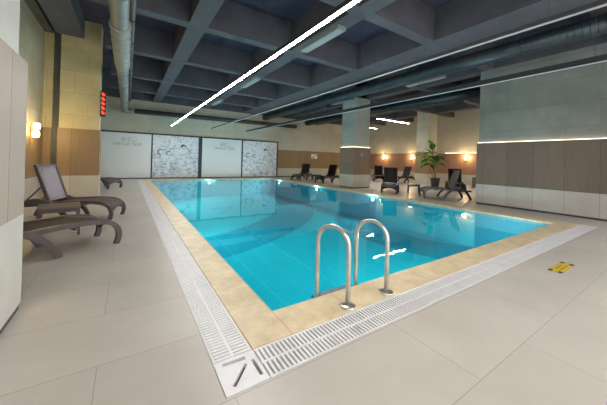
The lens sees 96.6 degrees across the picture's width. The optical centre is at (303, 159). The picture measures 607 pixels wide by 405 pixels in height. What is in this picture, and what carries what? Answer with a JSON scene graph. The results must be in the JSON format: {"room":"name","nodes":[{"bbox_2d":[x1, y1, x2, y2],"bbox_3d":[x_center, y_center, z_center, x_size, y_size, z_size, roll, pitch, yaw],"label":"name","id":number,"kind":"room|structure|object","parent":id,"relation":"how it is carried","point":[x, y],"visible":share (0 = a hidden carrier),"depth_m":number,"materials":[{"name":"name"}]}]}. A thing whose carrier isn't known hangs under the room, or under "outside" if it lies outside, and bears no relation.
{"room":"indoor swimming pool","nodes":[
{"label":"indoor swimming pool","id":0,"kind":"room"},
{"bbox_2d":[0,0,19,53],"bbox_3d":[-2.129,-1.355,1.101,0.965,5.100,1.800,2,0,-33],"label":"column","id":1,"kind":"structure","parent":0,"point":[9,9],"depth_m":1.96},
{"bbox_2d":[0,305,18,333],"bbox_3d":[-2.197,1.169,1.093,1.030,0.050,1.880,2,0,-33],"label":"baseboard","id":2,"kind":"structure","parent":1,"relation":"attached to","point":[16,309],"depth_m":1.98,"materials":[{"name":"grey"}]},
{"bbox_2d":[0,214,23,329],"bbox_3d":[-2.186,0.789,1.095,1.050,0.710,1.900,2,0,-33],"label":"column","id":3,"kind":"structure","parent":1,"relation":"attached to","point":[11,233],"depth_m":1.96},
{"bbox_2d":[0,38,27,225],"bbox_3d":[-2.160,-0.171,1.098,1.050,1.210,1.900,2,0,-33],"label":"wall panel","id":4,"kind":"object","parent":3,"relation":"on","point":[13,68],"depth_m":1.92,"materials":[{"name":"beige wood"}]},
{"bbox_2d":[18,0,44,200],"bbox_3d":[-5.385,-1.433,4.469,0.280,5.100,21.400,2,0,-33],"label":"wall","id":5,"kind":"structure","parent":0,"point":[31,33],"depth_m":6.65,"materials":[{"name":"stone"}]},
{"bbox_2d":[30,123,40,137],"bbox_3d":[-6.498,-0.711,6.560,0.172,0.360,0.204,2,0,-33],"label":"wall lamp","id":6,"kind":"object","parent":5,"relation":"attached to","point":[36,126],"visible":1,"depth_m":6.53,"materials":[{"name":"white glass"}]},
{"bbox_2d":[24,0,53,32],"bbox_3d":[-2.624,-3.671,0.716,0.200,0.500,16.150,2,0,-33],"label":"trim","id":7,"kind":"structure","parent":5,"relation":"attached to","point":[34,6],"depth_m":6.59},
{"bbox_2d":[102,68,156,93],"bbox_3d":[-8.483,-3.642,12.372,3.100,0.800,0.280,2,0,-33],"label":"beam","id":8,"kind":"structure","parent":5,"relation":"attached to","point":[109,80],"depth_m":12.60,"materials":[{"name":"paint"}]},
{"bbox_2d":[128,0,135,101],"bbox_3d":[-3.994,-2.959,6.307,0.114,0.114,19.000,2,0,-33],"label":"conduit","id":9,"kind":"object","parent":8,"relation":"hanging from","point":[133,2],"visible":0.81,"depth_m":6.47,"materials":[{"name":"grey"}]},
{"bbox_2d":[42,127,51,164],"bbox_3d":[-7.132,-0.225,7.509,0.170,1.330,0.030,2,0,-33],"label":"wall","id":10,"kind":"structure","parent":0,"point":[46,147],"depth_m":7.50,"materials":[{"name":"brown wood"}]},
{"bbox_2d":[41,30,54,197],"bbox_3d":[-7.200,-1.472,7.643,0.200,5.100,0.300,2,0,-33],"label":"wall","id":11,"kind":"structure","parent":0,"point":[49,37],"depth_m":7.52,"materials":[{"name":"tile"}]},
{"bbox_2d":[51,31,61,163],"bbox_3d":[-7.032,-1.467,7.734,0.180,5.100,0.230,2,0,-33],"label":"trim","id":12,"kind":"structure","parent":11,"relation":"attached to","point":[57,42],"depth_m":7.63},
{"bbox_2d":[100,96,341,175],"bbox_3d":[-2.810,-1.311,19.044,24.000,5.100,0.280,2,0,-33],"label":"wall","id":13,"kind":"structure","parent":0,"point":[327,137],"depth_m":18.23,"materials":[{"name":"paint"}]},
{"bbox_2d":[102,87,152,101],"bbox_3d":[-9.683,-3.668,14.216,3.100,0.800,0.280,2,0,-33],"label":"beam","id":14,"kind":"structure","parent":13,"relation":"attached to","point":[110,92],"depth_m":14.45,"materials":[{"name":"paint"}]},
{"bbox_2d":[161,96,202,107],"bbox_3d":[-7.107,-3.591,15.894,2.250,0.800,0.280,2,0,-33],"label":"trim","id":15,"kind":"structure","parent":13,"relation":"attached to","point":[167,99],"depth_m":15.74,"materials":[{"name":"paint"}]},
{"bbox_2d":[153,0,224,102],"bbox_3d":[-1.924,-3.485,5.499,0.400,0.800,23.400,2,0,-33],"label":"beam","id":16,"kind":"structure","parent":13,"relation":"attached to","point":[202,12],"depth_m":7.20,"materials":[{"name":"paint"}]},
{"bbox_2d":[135,109,296,127],"bbox_3d":[-4.810,-2.513,17.366,10.246,0.361,0.337,2,0,-34],"label":"ventilation duct","id":17,"kind":"object","parent":13,"relation":"attached to","point":[137,111],"visible":0.84,"depth_m":16.47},
{"bbox_2d":[108,0,132,113],"bbox_3d":[-4.156,-2.463,6.335,0.508,0.344,19.212,2,0,-33],"label":"ventilation duct","id":18,"kind":"object","parent":17,"relation":"attached to","point":[119,20],"visible":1,"depth_m":5.36,"materials":[{"name":"metal"}]},
{"bbox_2d":[209,103,242,112],"bbox_3d":[-4.928,-3.526,17.312,2.150,0.800,0.280,2,0,-33],"label":"ceiling beam","id":19,"kind":"structure","parent":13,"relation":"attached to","point":[225,107],"depth_m":17.27,"materials":[{"name":"paint"}]},
{"bbox_2d":[259,110,286,117],"bbox_3d":[-2.311,-3.448,19.016,2.500,0.800,0.280,2,0,-33],"label":"trim","id":20,"kind":"structure","parent":13,"relation":"attached to","point":[268,112],"depth_m":18.88,"materials":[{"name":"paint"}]},
{"bbox_2d":[202,0,395,108],"bbox_3d":[0.296,-3.419,6.944,0.400,0.800,23.400,2,0,-33],"label":"trim","id":21,"kind":"structure","parent":13,"relation":"attached to","point":[366,8],"depth_m":7.00,"materials":[{"name":"paint"}]},
{"bbox_2d":[211,94,223,104],"bbox_3d":[-4.236,-2.948,13.279,0.220,0.366,1.450,2,0,-33],"label":"ceiling fixture","id":22,"kind":"object","parent":21,"relation":"attached to","point":[219,100],"visible":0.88,"depth_m":13.12,"materials":[{"name":"grey"}]},
{"bbox_2d":[300,16,345,52],"bbox_3d":[0.399,-2.846,6.154,0.220,0.366,1.450,2,0,-33],"label":"ceiling fixture","id":23,"kind":"object","parent":21,"relation":"attached to","point":[338,29],"visible":0.94,"depth_m":6.00,"materials":[{"name":"grey"}]},
{"bbox_2d":[291,115,316,120],"bbox_3d":[0.161,-3.375,20.625,2.600,0.800,0.280,2,0,-33],"label":"trim","id":24,"kind":"structure","parent":13,"relation":"attached to","point":[304,116],"depth_m":20.31,"materials":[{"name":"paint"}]},
{"bbox_2d":[328,121,341,124],"bbox_3d":[2.591,-3.302,22.207,2.400,0.800,0.280,2,0,-33],"label":"trim","id":25,"kind":"structure","parent":13,"relation":"attached to","point":[340,122],"depth_m":22.23,"materials":[{"name":"paint"}]},
{"bbox_2d":[211,0,606,128],"bbox_3d":[-0.374,-2.331,8.015,0.050,1.404,17.900,2,0,-33],"label":"linear light","id":26,"kind":"object","parent":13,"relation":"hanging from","point":[600,3],"visible":0.94,"depth_m":3.83,"materials":[{"name":"grey metal"}]},
{"bbox_2d":[243,0,597,113],"bbox_3d":[2.600,-3.350,8.444,0.800,0.800,23.400,2,0,-33],"label":"ceiling beam","id":27,"kind":"structure","parent":13,"relation":"attached to","point":[457,23],"depth_m":6.70,"materials":[{"name":"paint"}]},
{"bbox_2d":[0,176,606,404],"bbox_3d":[2.930,1.467,10.100,24.000,0.200,21.700,2,0,-33],"label":"floor","id":28,"kind":"structure","parent":0,"point":[102,322],"depth_m":1.91,"materials":[{"name":"tile"}]},
{"bbox_2d":[36,202,80,234],"bbox_3d":[-3.822,0.935,4.232,0.500,0.450,0.500,2,0,-41],"label":"side table","id":29,"kind":"object","parent":28,"relation":"on","point":[47,208],"visible":0.84,"depth_m":4.11,"materials":[{"name":"brown plastic"}]},
{"bbox_2d":[23,214,121,258],"bbox_3d":[-3.281,0.660,3.336,0.750,1.050,1.628,1,0,31],"label":"sun lounger","id":30,"kind":"object","parent":28,"relation":"on","point":[32,229],"visible":0.77,"depth_m":3.45,"materials":[{"name":"brown plastic"}]},
{"bbox_2d":[24,164,125,219],"bbox_3d":[-4.489,0.633,5.261,1.628,1.050,0.750,2,0,-14],"label":"sun lounger","id":31,"kind":"object","parent":28,"relation":"on","point":[48,175],"visible":0.77,"depth_m":5.16,"materials":[{"name":"brown plastic"}]},
{"bbox_2d":[61,175,99,196],"bbox_3d":[-6.609,0.776,7.971,0.940,0.640,0.610,2,0,-33],"label":"column","id":32,"kind":"structure","parent":28,"relation":"on","point":[84,185],"depth_m":7.77,"materials":[{"name":"stone"}]},
{"bbox_2d":[56,127,101,175],"bbox_3d":[-6.582,-0.208,7.974,0.940,1.330,0.610,2,0,-33],"label":"column","id":33,"kind":"structure","parent":32,"relation":"on","point":[78,150],"depth_m":7.72,"materials":[{"name":"brown wood"}]},
{"bbox_2d":[59,21,102,129],"bbox_3d":[-6.552,-1.453,7.976,0.890,5.100,0.550,2,0,-33],"label":"column","id":34,"kind":"structure","parent":33,"relation":"on","point":[81,59],"depth_m":7.77,"materials":[{"name":"tile"}]},
{"bbox_2d":[100,91,105,116],"bbox_3d":[-5.929,-1.646,8.000,0.130,0.760,0.064,2,0,-33],"label":"led display","id":35,"kind":"object","parent":34,"relation":"attached to","point":[103,93],"visible":1,"depth_m":7.98,"materials":[{"name":"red plastic"}]},
{"bbox_2d":[100,177,121,188],"bbox_3d":[-7.870,0.557,10.280,1.628,1.050,0.750,2,0,7],"label":"sun lounger","id":36,"kind":"object","parent":28,"relation":"on","point":[107,181],"visible":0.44,"depth_m":10.26,"materials":[{"name":"brown plastic"}]},
{"bbox_2d":[100,130,277,178],"bbox_3d":[-6.253,-0.134,16.633,10.460,2.540,0.075,2,0,-33],"label":"wall panels","id":37,"kind":"object","parent":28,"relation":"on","point":[124,154],"visible":1,"depth_m":16.03,"materials":[{"name":"white glass"}]},
{"bbox_2d":[138,180,251,365],"bbox_3d":[-4.492,1.175,7.925,0.249,0.048,14.844,2,0,-33],"label":"overflow grating","id":38,"kind":"object","parent":28,"relation":"in","point":[222,339],"visible":0.98,"depth_m":2.39,"materials":[{"name":"white plastic"}]},
{"bbox_2d":[213,350,269,398],"bbox_3d":[-0.369,1.266,1.586,0.255,0.049,0.270,2,0,-33],"label":"plate","id":39,"kind":"object","parent":28,"relation":"in","point":[239,373],"visible":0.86,"depth_m":1.57,"materials":[{"name":"white plastic"}]},
{"bbox_2d":[291,164,313,180],"bbox_3d":[-0.049,0.797,17.202,0.750,1.050,1.628,1,0,32],"label":"sun lounger","id":40,"kind":"object","parent":28,"relation":"on","point":[305,171],"visible":0.95,"depth_m":17.36,"materials":[{"name":"brown plastic"}]},
{"bbox_2d":[315,165,338,183],"bbox_3d":[1.446,0.833,15.709,0.750,1.050,1.628,1,0,45],"label":"sun lounger","id":41,"kind":"object","parent":28,"relation":"on","point":[332,169],"visible":0.94,"depth_m":15.80,"materials":[{"name":"brown plastic"}]},
{"bbox_2d":[340,186,368,187],"bbox_3d":[2.502,1.341,13.339,1.070,0.050,0.980,2,0,-33],"label":"column","id":42,"kind":"structure","parent":28,"relation":"on","point":[340,186],"depth_m":12.96,"materials":[{"name":"grey"}]},
{"bbox_2d":[339,174,369,186],"bbox_3d":[2.510,1.021,13.340,1.090,0.590,1.000,2,0,-33],"label":"column","id":43,"kind":"structure","parent":42,"relation":"on","point":[348,180],"depth_m":12.96,"materials":[{"name":"tile"}]},
{"bbox_2d":[339,147,370,174],"bbox_3d":[2.537,0.077,13.344,1.090,1.300,1.000,2,0,-33],"label":"column","id":44,"kind":"structure","parent":43,"relation":"on","point":[351,163],"depth_m":12.96,"materials":[{"name":"brown wood"}]},
{"bbox_2d":[342,82,369,147],"bbox_3d":[2.571,-1.183,13.348,0.990,5.100,0.900,2,0,-33],"label":"column","id":45,"kind":"structure","parent":28,"relation":"on","point":[355,124],"depth_m":12.99,"materials":[{"name":"paint"}]},
{"bbox_2d":[372,165,383,181],"bbox_3d":[5.058,0.942,18.208,0.750,1.050,1.628,2,0,12],"label":"sun lounger","id":46,"kind":"object","parent":28,"relation":"on","point":[378,170],"visible":0.91,"depth_m":18.49,"materials":[{"name":"brown plastic"}]},
{"bbox_2d":[381,167,398,193],"bbox_3d":[3.768,0.883,11.768,0.750,1.050,1.628,2,0,20],"label":"sun lounger","id":47,"kind":"object","parent":28,"relation":"on","point":[390,174],"visible":1,"depth_m":12.02,"materials":[{"name":"brown plastic"}]},
{"bbox_2d":[397,166,414,182],"bbox_3d":[6.319,0.973,17.297,1.628,1.050,0.750,2,0,-18],"label":"sun lounger","id":48,"kind":"object","parent":28,"relation":"on","point":[406,173],"visible":0.64,"depth_m":17.27,"materials":[{"name":"brown plastic"}]},
{"bbox_2d":[407,183,419,193],"bbox_3d":[4.530,1.214,11.137,0.460,0.400,0.460,2,0,17],"label":"side table","id":49,"kind":"object","parent":28,"relation":"on","point":[408,184],"visible":0.91,"depth_m":10.97,"materials":[{"name":"brown plastic"}]},
{"bbox_2d":[253,224,597,378],"bbox_3d":[2.980,1.367,3.767,7.729,0.048,0.264,2,0,-33],"label":"overflow grating","id":50,"kind":"object","parent":28,"relation":"in","point":[280,356],"visible":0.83,"depth_m":2.25,"materials":[{"name":"white plastic"}]},
{"bbox_2d":[415,173,436,184],"bbox_3d":[7.590,1.198,16.797,1.000,0.640,0.850,2,0,-33],"label":"column","id":51,"kind":"structure","parent":28,"relation":"on","point":[419,178],"depth_m":16.43,"materials":[{"name":"tile"}]},
{"bbox_2d":[415,152,437,173],"bbox_3d":[7.617,0.214,16.800,1.000,1.330,0.850,2,0,-33],"label":"column","id":52,"kind":"structure","parent":51,"relation":"on","point":[425,169],"depth_m":16.53,"materials":[{"name":"brown wood"}]},
{"bbox_2d":[416,111,436,151],"bbox_3d":[7.651,-1.031,16.805,0.920,5.100,0.770,2,0,-33],"label":"column","id":53,"kind":"structure","parent":52,"relation":"on","point":[426,122],"depth_m":16.52,"materials":[{"name":"stone"}]},
{"bbox_2d":[415,140,448,186],"bbox_3d":[7.042,0.230,14.813,1.761,2.532,1.610,2,0,-33],"label":"potted plant","id":54,"kind":"object","parent":28,"relation":"on","point":[435,181],"visible":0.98,"depth_m":14.78,"materials":[{"name":"green plant"}]},
{"bbox_2d":[418,170,471,199],"bbox_3d":[5.223,0.917,10.057,1.628,1.050,0.750,2,0,8],"label":"sun lounger","id":55,"kind":"object","parent":28,"relation":"on","point":[451,187],"visible":1,"depth_m":9.84,"materials":[{"name":"brown plastic"}]},
{"bbox_2d":[445,169,465,189],"bbox_3d":[7.332,0.986,13.031,0.750,1.050,1.628,1,0,22],"label":"sun lounger","id":56,"kind":"object","parent":28,"relation":"on","point":[450,171],"visible":0.6,"depth_m":13.24,"materials":[{"name":"brown plastic"}]},
{"bbox_2d":[471,177,475,187],"bbox_3d":[9.107,1.232,14.447,0.520,0.600,0.045,2,0,-33],"label":"slatted panel","id":57,"kind":"object","parent":28,"relation":"on","point":[473,179],"visible":0.94,"depth_m":14.37,"materials":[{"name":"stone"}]},
{"bbox_2d":[547,262,573,273],"bbox_3d":[3.225,1.350,3.382,0.540,0.003,0.132,2,0,-33],"label":"floor sticker","id":58,"kind":"object","parent":28,"relation":"on","point":[561,267],"visible":1,"depth_m":3.37,"materials":[{"name":"yellow plastic"}]},
{"bbox_2d":[79,0,588,93],"bbox_3d":[3.621,-3.819,9.280,24.000,0.200,23.700,2,0,-33],"label":"ceiling","id":59,"kind":"structure","parent":0,"point":[288,10],"depth_m":7.68,"materials":[{"name":"paint"}]},
{"bbox_2d":[38,0,84,38],"bbox_3d":[-2.171,-3.638,0.898,0.600,0.540,15.960,2,0,-33],"label":"beam","id":60,"kind":"structure","parent":59,"relation":"attached to","point":[66,17],"depth_m":6.62,"materials":[{"name":"paint"}]},
{"bbox_2d":[111,51,162,81],"bbox_3d":[-6.479,-3.593,10.575,1.700,0.800,0.280,2,0,-33],"label":"beam","id":61,"kind":"structure","parent":59,"relation":"attached to","point":[143,68],"depth_m":10.60,"materials":[{"name":"paint"}]},
{"bbox_2d":[105,17,172,61],"bbox_3d":[-4.870,-3.557,8.102,1.700,0.800,0.280,2,0,-33],"label":"ceiling beam","id":62,"kind":"structure","parent":59,"relation":"attached to","point":[149,42],"depth_m":8.13,"materials":[{"name":"paint"}]},
{"bbox_2d":[88,0,189,26],"bbox_3d":[-3.569,-3.530,5.644,2.200,0.800,0.280,2,0,-33],"label":"ceiling beam","id":63,"kind":"structure","parent":59,"relation":"attached to","point":[177,12],"depth_m":5.89,"materials":[{"name":"paint"}]},
{"bbox_2d":[165,84,212,101],"bbox_3d":[-5.907,-3.565,14.050,2.250,0.800,0.280,2,0,-33],"label":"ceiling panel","id":64,"kind":"structure","parent":59,"relation":"attached to","point":[179,91],"depth_m":13.91,"materials":[{"name":"paint"}]},
{"bbox_2d":[173,65,227,92],"bbox_3d":[-4.489,-3.534,11.870,2.250,0.800,0.280,2,0,-33],"label":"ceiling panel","id":65,"kind":"structure","parent":59,"relation":"attached to","point":[188,76],"depth_m":11.75,"materials":[{"name":"paint"}]},
{"bbox_2d":[185,40,252,76],"bbox_3d":[-2.881,-3.498,9.398,2.250,0.800,0.280,2,0,-33],"label":"trim","id":66,"kind":"structure","parent":59,"relation":"attached to","point":[206,55],"depth_m":9.27,"materials":[{"name":"paint"}]},
{"bbox_2d":[240,76,260,87],"bbox_3d":[-1.918,-2.897,9.716,0.220,0.366,1.450,2,0,-33],"label":"ceiling fixture","id":67,"kind":"object","parent":66,"relation":"attached to","point":[254,79],"visible":0.91,"depth_m":9.54,"materials":[{"name":"grey"}]},
{"bbox_2d":[221,94,256,107],"bbox_3d":[-3.729,-3.500,15.468,2.150,0.800,0.280,2,0,-33],"label":"ceiling beam","id":68,"kind":"structure","parent":59,"relation":"attached to","point":[239,100],"depth_m":15.43,"materials":[{"name":"paint"}]},
{"bbox_2d":[205,0,290,53],"bbox_3d":[-1.370,-3.464,7.076,2.250,0.800,0.280,2,0,-33],"label":"trim","id":69,"kind":"structure","parent":59,"relation":"attached to","point":[234,21],"depth_m":6.93,"materials":[{"name":"paint"}]},
{"bbox_2d":[235,80,276,100],"bbox_3d":[-2.311,-3.469,13.289,2.150,0.800,0.280,2,0,-33],"label":"trim","id":70,"kind":"structure","parent":59,"relation":"attached to","point":[260,89],"depth_m":13.31,"materials":[{"name":"paint"}]},
{"bbox_2d":[261,63,309,88],"bbox_3d":[-0.702,-3.433,10.816,2.150,0.800,0.280,2,0,-33],"label":"trim","id":71,"kind":"structure","parent":59,"relation":"attached to","point":[290,74],"depth_m":10.82,"materials":[{"name":"paint"}]},
{"bbox_2d":[273,104,303,113],"bbox_3d":[-1.111,-3.422,17.172,2.500,0.800,0.280,2,0,-33],"label":"trim","id":72,"kind":"structure","parent":59,"relation":"attached to","point":[291,105],"depth_m":17.15,"materials":[{"name":"paint"}]},
{"bbox_2d":[294,94,328,108],"bbox_3d":[0.307,-3.390,14.993,2.500,0.800,0.280,2,0,-33],"label":"trim","id":73,"kind":"structure","parent":59,"relation":"attached to","point":[323,95],"depth_m":15.13,"materials":[{"name":"paint"}]},
{"bbox_2d":[309,110,338,116],"bbox_3d":[1.361,-3.348,18.781,2.600,0.800,0.280,2,0,-33],"label":"trim","id":74,"kind":"structure","parent":59,"relation":"attached to","point":[326,111],"depth_m":18.63,"materials":[{"name":"paint"}]},
{"bbox_2d":[298,38,357,71],"bbox_3d":[0.808,-3.399,8.494,2.150,0.800,0.280,2,0,-33],"label":"trim","id":75,"kind":"structure","parent":59,"relation":"attached to","point":[337,53],"depth_m":8.50,"materials":[{"name":"paint"}]},
{"bbox_2d":[320,0,358,12],"bbox_3d":[0.091,-3.432,4.830,2.250,0.800,0.280,2,0,-33],"label":"trim","id":76,"kind":"structure","parent":59,"relation":"attached to","point":[335,3],"depth_m":5.26,"materials":[{"name":"paint"}]},
{"bbox_2d":[329,82,365,98],"bbox_3d":[1.916,-3.355,12.520,2.500,0.800,0.280,2,0,-33],"label":"trim","id":77,"kind":"structure","parent":59,"relation":"attached to","point":[352,86],"depth_m":12.37,"materials":[{"name":"paint"}]},
{"bbox_2d":[331,98,353,104],"bbox_3d":[1.894,-2.959,13.270,0.220,0.366,1.450,2,0,-33],"label":"ceiling fixture","id":78,"kind":"object","parent":77,"relation":"attached to","point":[352,99],"visible":0.56,"depth_m":13.18,"materials":[{"name":"grey"}]},
{"bbox_2d":[374,113,393,118],"bbox_3d":[5.208,-3.244,18.184,2.400,0.800,0.280,2,0,-33],"label":"trim","id":79,"kind":"structure","parent":59,"relation":"attached to","point":[391,115],"depth_m":18.39,"materials":[{"name":"paint"}]},
{"bbox_2d":[370,93,405,104],"bbox_3d":[4.387,-3.281,14.129,2.600,0.800,0.280,2,0,-33],"label":"trim","id":80,"kind":"structure","parent":59,"relation":"attached to","point":[401,94],"depth_m":14.07,"materials":[{"name":"paint"}]},
{"bbox_2d":[305,87,479,125],"bbox_3d":[3.560,-2.581,14.818,0.404,0.404,12.180,2,0,-33],"label":"spiral duct","id":81,"kind":"object","parent":80,"relation":"hanging from","point":[473,93],"visible":0.77,"depth_m":12.14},
{"bbox_2d":[377,111,408,123],"bbox_3d":[4.821,-2.446,14.388,2.550,0.844,0.070,2,0,-33],"label":"linear light","id":82,"kind":"object","parent":80,"relation":"hanging from","point":[407,111],"visible":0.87,"depth_m":14.25,"materials":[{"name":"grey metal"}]},
{"bbox_2d":[375,66,417,87],"bbox_3d":[3.426,-3.321,10.199,2.500,0.800,0.280,2,0,-33],"label":"trim","id":83,"kind":"structure","parent":59,"relation":"attached to","point":[412,68],"depth_m":10.15,"materials":[{"name":"paint"}]},
{"bbox_2d":[405,75,445,86],"bbox_3d":[4.293,-2.906,9.582,0.220,0.366,1.450,2,0,-33],"label":"ceiling fixture","id":84,"kind":"object","parent":83,"relation":"attached to","point":[443,76],"visible":0.58,"depth_m":9.45,"materials":[{"name":"grey"}]},
{"bbox_2d":[262,13,606,119],"bbox_3d":[2.480,-2.677,10.284,0.404,0.404,18.600,2,0,-33],"label":"spiral duct","id":85,"kind":"object","parent":83,"relation":"hanging from","point":[583,29],"visible":1,"depth_m":6.90,"materials":[{"name":"metal"}]},
{"bbox_2d":[364,0,434,44],"bbox_3d":[2.269,-3.367,6.248,2.150,0.800,0.280,2,0,-33],"label":"trim","id":86,"kind":"structure","parent":59,"relation":"attached to","point":[413,20],"depth_m":6.22,"materials":[{"name":"paint"}]},
{"bbox_2d":[246,15,606,131],"bbox_3d":[1.385,-2.279,9.161,0.050,1.404,17.900,2,0,-33],"label":"linear light","id":87,"kind":"object","parent":86,"relation":"hanging from","point":[600,58],"visible":1,"depth_m":5.67,"materials":[{"name":"grey metal"}]},
{"bbox_2d":[248,60,606,131],"bbox_3d":[1.366,-1.582,9.158,0.038,0.010,17.900,2,0,-33],"label":"diffuser","id":88,"kind":"object","parent":87,"relation":"attached to","point":[594,61],"depth_m":6.12,"materials":[{"name":"white"}]},
{"bbox_2d":[414,106,434,113],"bbox_3d":[6.817,-3.208,15.711,2.400,0.800,0.280,2,0,-33],"label":"trim","id":89,"kind":"structure","parent":59,"relation":"attached to","point":[431,110],"depth_m":15.89,"materials":[{"name":"paint"}]},
{"bbox_2d":[419,81,457,94],"bbox_3d":[5.898,-3.248,11.808,2.600,0.800,0.280,2,0,-33],"label":"ceiling beam","id":90,"kind":"structure","parent":59,"relation":"attached to","point":[455,83],"depth_m":11.72,"materials":[{"name":"paint"}]},
{"bbox_2d":[464,98,479,106],"bbox_3d":[8.327,-3.175,13.389,2.400,0.800,0.280,2,0,-33],"label":"trim","id":91,"kind":"structure","parent":59,"relation":"attached to","point":[476,101],"depth_m":13.37,"materials":[{"name":"paint"}]},
{"bbox_2d":[588,6,606,16],"bbox_3d":[6.387,-3.256,5.648,2.500,0.800,0.280,2,0,-33],"label":"trim","id":92,"kind":"structure","parent":59,"relation":"attached to","point":[602,10],"depth_m":5.26,"materials":[{"name":"paint"}]},
{"bbox_3d":[1.591,-3.399,2.525,2.250,0.800,0.280,2,0,-33],"label":"trim","id":93,"kind":"structure","parent":59,"relation":"attached to","visible":0},
{"bbox_2d":[171,0,359,125],"bbox_3d":[-2.981,-2.402,8.227,0.050,1.404,14.700,2,0,-33],"label":"linear light","id":94,"kind":"object","parent":93,"relation":"hanging from","point":[346,4],"visible":1,"depth_m":3.96,"materials":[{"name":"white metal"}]},
{"bbox_2d":[161,179,548,310],"bbox_3d":[-1.193,1.823,10.036,7.400,1.060,14.520,2,0,-33],"label":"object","id":95,"kind":"object","parent":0,"point":[267,237],"visible":0.23,"depth_m":7.84,"materials":[{"name":"liquid"}]},
{"bbox_2d":[151,178,271,180],"bbox_3d":[-5.134,1.186,16.119,6.980,0.049,0.410,2,0,-33],"label":"pool coping","id":96,"kind":"object","parent":95,"relation":"on","point":[227,178],"visible":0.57,"depth_m":15.55,"materials":[{"name":"stone"}]},
{"bbox_2d":[144,180,292,352],"bbox_3d":[-4.252,1.182,8.081,0.310,0.049,14.845,2,0,-33],"label":"pool coping","id":97,"kind":"object","parent":95,"relation":"on","point":[257,323],"visible":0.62,"depth_m":2.59,"materials":[{"name":"stone"}]},
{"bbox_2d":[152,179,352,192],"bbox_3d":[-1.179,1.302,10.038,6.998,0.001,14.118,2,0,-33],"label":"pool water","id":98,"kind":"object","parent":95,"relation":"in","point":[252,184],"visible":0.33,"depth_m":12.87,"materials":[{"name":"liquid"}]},
{"bbox_2d":[272,178,559,224],"bbox_3d":[1.806,1.364,12.225,0.410,0.049,14.510,2,0,-33],"label":"pool coping","id":99,"kind":"object","parent":95,"relation":"on","point":[507,215],"visible":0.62,"depth_m":8.19,"materials":[{"name":"stone"}]},
{"bbox_2d":[273,221,579,333],"bbox_3d":[2.930,1.366,4.100,7.390,0.049,0.335,2,0,-33],"label":"pool coping","id":100,"kind":"object","parent":95,"relation":"on","point":[301,316],"visible":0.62,"depth_m":2.84,"materials":[{"name":"stone"}]},
{"bbox_2d":[311,219,393,310],"bbox_3d":[0.473,1.305,2.590,0.688,1.436,0.474,2,0,-33],"label":"pool ladder","id":101,"kind":"object","parent":100,"relation":"attached to","point":[347,305],"visible":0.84,"depth_m":2.53,"materials":[{"name":"metal"}]},
{"bbox_2d":[316,100,463,124],"bbox_3d":[3.913,-2.587,16.110,0.100,0.100,10.800,2,0,-33],"label":"conduit","id":102,"kind":"object","parent":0,"point":[462,100],"visible":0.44,"depth_m":13.56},
{"bbox_2d":[369,108,479,184],"bbox_3d":[8.951,-0.988,18.766,0.280,5.100,13.080,2,0,-33],"label":"wall","id":103,"kind":"structure","parent":0,"point":[459,133],"depth_m":18.16,"materials":[{"name":"paint"}]},
{"bbox_2d":[370,121,385,125],"bbox_3d":[5.885,-3.213,21.727,1.800,0.800,0.280,2,0,-33],"label":"trim","id":104,"kind":"structure","parent":103,"relation":"attached to","point":[382,123],"depth_m":21.80,"materials":[{"name":"paint"}]},
{"bbox_2d":[397,117,413,121],"bbox_3d":[7.303,-3.182,19.547,1.800,0.800,0.280,2,0,-33],"label":"trim","id":105,"kind":"structure","parent":103,"relation":"attached to","point":[412,118],"depth_m":19.61,"materials":[{"name":"paint"}]},
{"bbox_2d":[436,112,453,117],"bbox_3d":[8.911,-3.146,17.075,1.800,0.800,0.280,2,0,-33],"label":"trim","id":106,"kind":"structure","parent":103,"relation":"attached to","point":[450,114],"depth_m":17.13,"materials":[{"name":"paint"}]},
{"bbox_2d":[475,184,606,218],"bbox_3d":[12.266,1.272,8.190,10.450,0.590,8.320,2,0,-33],"label":"wall","id":107,"kind":"structure","parent":0,"point":[593,205],"depth_m":7.33,"materials":[{"name":"tile"}]},
{"bbox_2d":[476,202,606,220],"bbox_3d":[12.264,1.592,8.187,10.440,0.050,8.310,2,0,-33],"label":"baseboard","id":108,"kind":"structure","parent":107,"relation":"attached to","point":[476,202],"depth_m":7.34,"materials":[{"name":"grey"}]},
{"bbox_2d":[476,138,606,193],"bbox_3d":[12.293,0.312,8.193,10.450,1.330,8.320,2,0,-33],"label":"wall","id":109,"kind":"structure","parent":0,"point":[579,165],"depth_m":7.34,"materials":[{"name":"brown wood"}]},
{"bbox_2d":[484,138,605,142],"bbox_3d":[7.937,-0.489,5.395,0.030,0.012,8.200,2,0,-33],"label":"led strip","id":110,"kind":"object","parent":109,"relation":"attached to","point":[593,138],"visible":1,"depth_m":7.39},
{"bbox_2d":[479,42,606,142],"bbox_3d":[12.364,-0.931,8.204,10.380,5.100,8.290,2,0,-33],"label":"wall","id":111,"kind":"structure","parent":0,"point":[571,103],"depth_m":7.41,"materials":[{"name":"stone"}]},
{"bbox_2d":[321,76,480,117],"bbox_3d":[7.710,-3.198,11.771,0.400,0.800,23.400,2,0,-33],"label":"trim","id":112,"kind":"structure","parent":111,"relation":"attached to","point":[478,78],"depth_m":12.30,"materials":[{"name":"paint"}]},
{"bbox_2d":[370,102,479,122],"bbox_3d":[10.056,-3.128,13.298,0.400,0.800,23.400,2,0,-33],"label":"trim","id":113,"kind":"structure","parent":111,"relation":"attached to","point":[461,106],"depth_m":15.96,"materials":[{"name":"paint"}]},
{"bbox_2d":[287,14,606,118],"bbox_3d":[5.197,-3.273,10.135,0.400,0.800,23.400,2,0,-33],"label":"ceiling beam","id":114,"kind":"structure","parent":111,"relation":"attached to","point":[472,72],"depth_m":8.46,"materials":[{"name":"paint"}]},
{"bbox_2d":[448,42,494,70],"bbox_3d":[4.888,-3.289,7.952,2.500,0.800,0.280,2,0,-33],"label":"ceiling beam","id":115,"kind":"structure","parent":111,"relation":"attached to","point":[490,66],"depth_m":8.05,"materials":[{"name":"paint"}]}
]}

